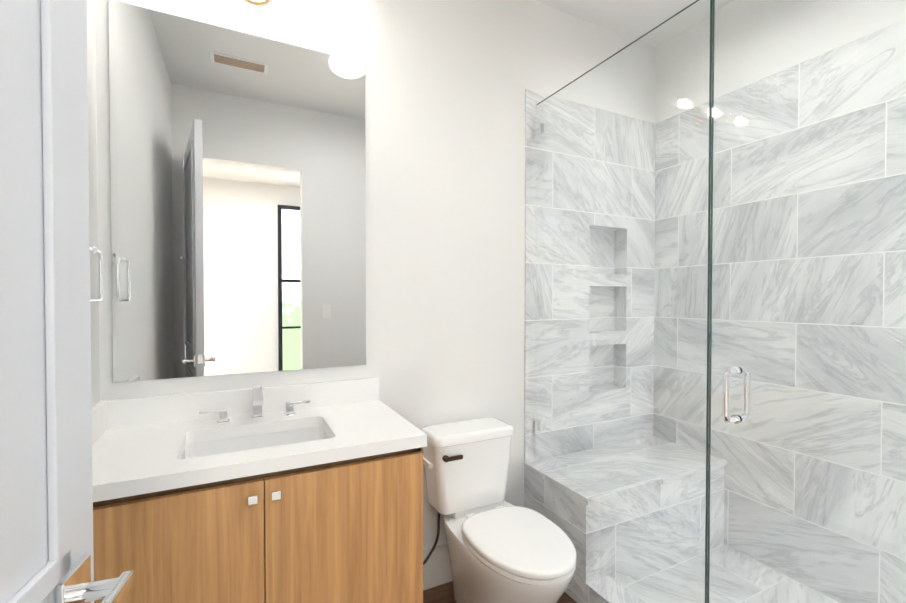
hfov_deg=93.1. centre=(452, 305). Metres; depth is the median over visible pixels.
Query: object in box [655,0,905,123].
wall
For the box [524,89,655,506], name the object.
wall
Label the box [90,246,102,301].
towel ring
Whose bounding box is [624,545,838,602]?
shower floor
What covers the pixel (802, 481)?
wall
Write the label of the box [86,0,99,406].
wall
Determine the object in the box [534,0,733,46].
ceiling
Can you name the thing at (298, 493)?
bathroom vanity
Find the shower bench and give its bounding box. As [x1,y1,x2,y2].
[525,436,726,602]
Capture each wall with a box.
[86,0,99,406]
[95,0,524,547]
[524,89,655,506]
[525,0,655,122]
[653,19,905,602]
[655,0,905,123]
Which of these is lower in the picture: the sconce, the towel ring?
the towel ring
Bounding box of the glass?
[534,0,905,602]
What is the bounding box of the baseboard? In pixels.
[423,542,451,589]
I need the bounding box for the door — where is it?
[0,0,133,602]
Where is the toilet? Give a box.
[420,417,575,602]
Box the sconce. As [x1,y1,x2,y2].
[246,0,268,4]
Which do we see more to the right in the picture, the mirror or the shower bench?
the shower bench
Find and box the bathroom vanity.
[92,377,432,602]
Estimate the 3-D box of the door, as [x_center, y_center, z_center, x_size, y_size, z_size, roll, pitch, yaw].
[-0.396,0.148,0.198,0.170,2.415,0.826,0,1,-18]
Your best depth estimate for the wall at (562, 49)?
2.44 m
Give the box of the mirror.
[108,0,365,381]
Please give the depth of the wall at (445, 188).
2.02 m
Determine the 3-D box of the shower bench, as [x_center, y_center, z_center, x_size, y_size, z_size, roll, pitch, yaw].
[1.255,1.096,1.651,0.999,0.500,1.912,0,1,-27]
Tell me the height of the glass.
2.278 m
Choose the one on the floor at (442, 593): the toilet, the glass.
the toilet
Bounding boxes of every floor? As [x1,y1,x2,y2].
[423,581,576,602]
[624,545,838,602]
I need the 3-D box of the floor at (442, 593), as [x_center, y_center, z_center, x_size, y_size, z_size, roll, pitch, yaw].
[0.461,1.402,1.261,3.028,0.100,2.160,0,1,-27]
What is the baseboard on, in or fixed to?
attached to the wall at (445, 188)

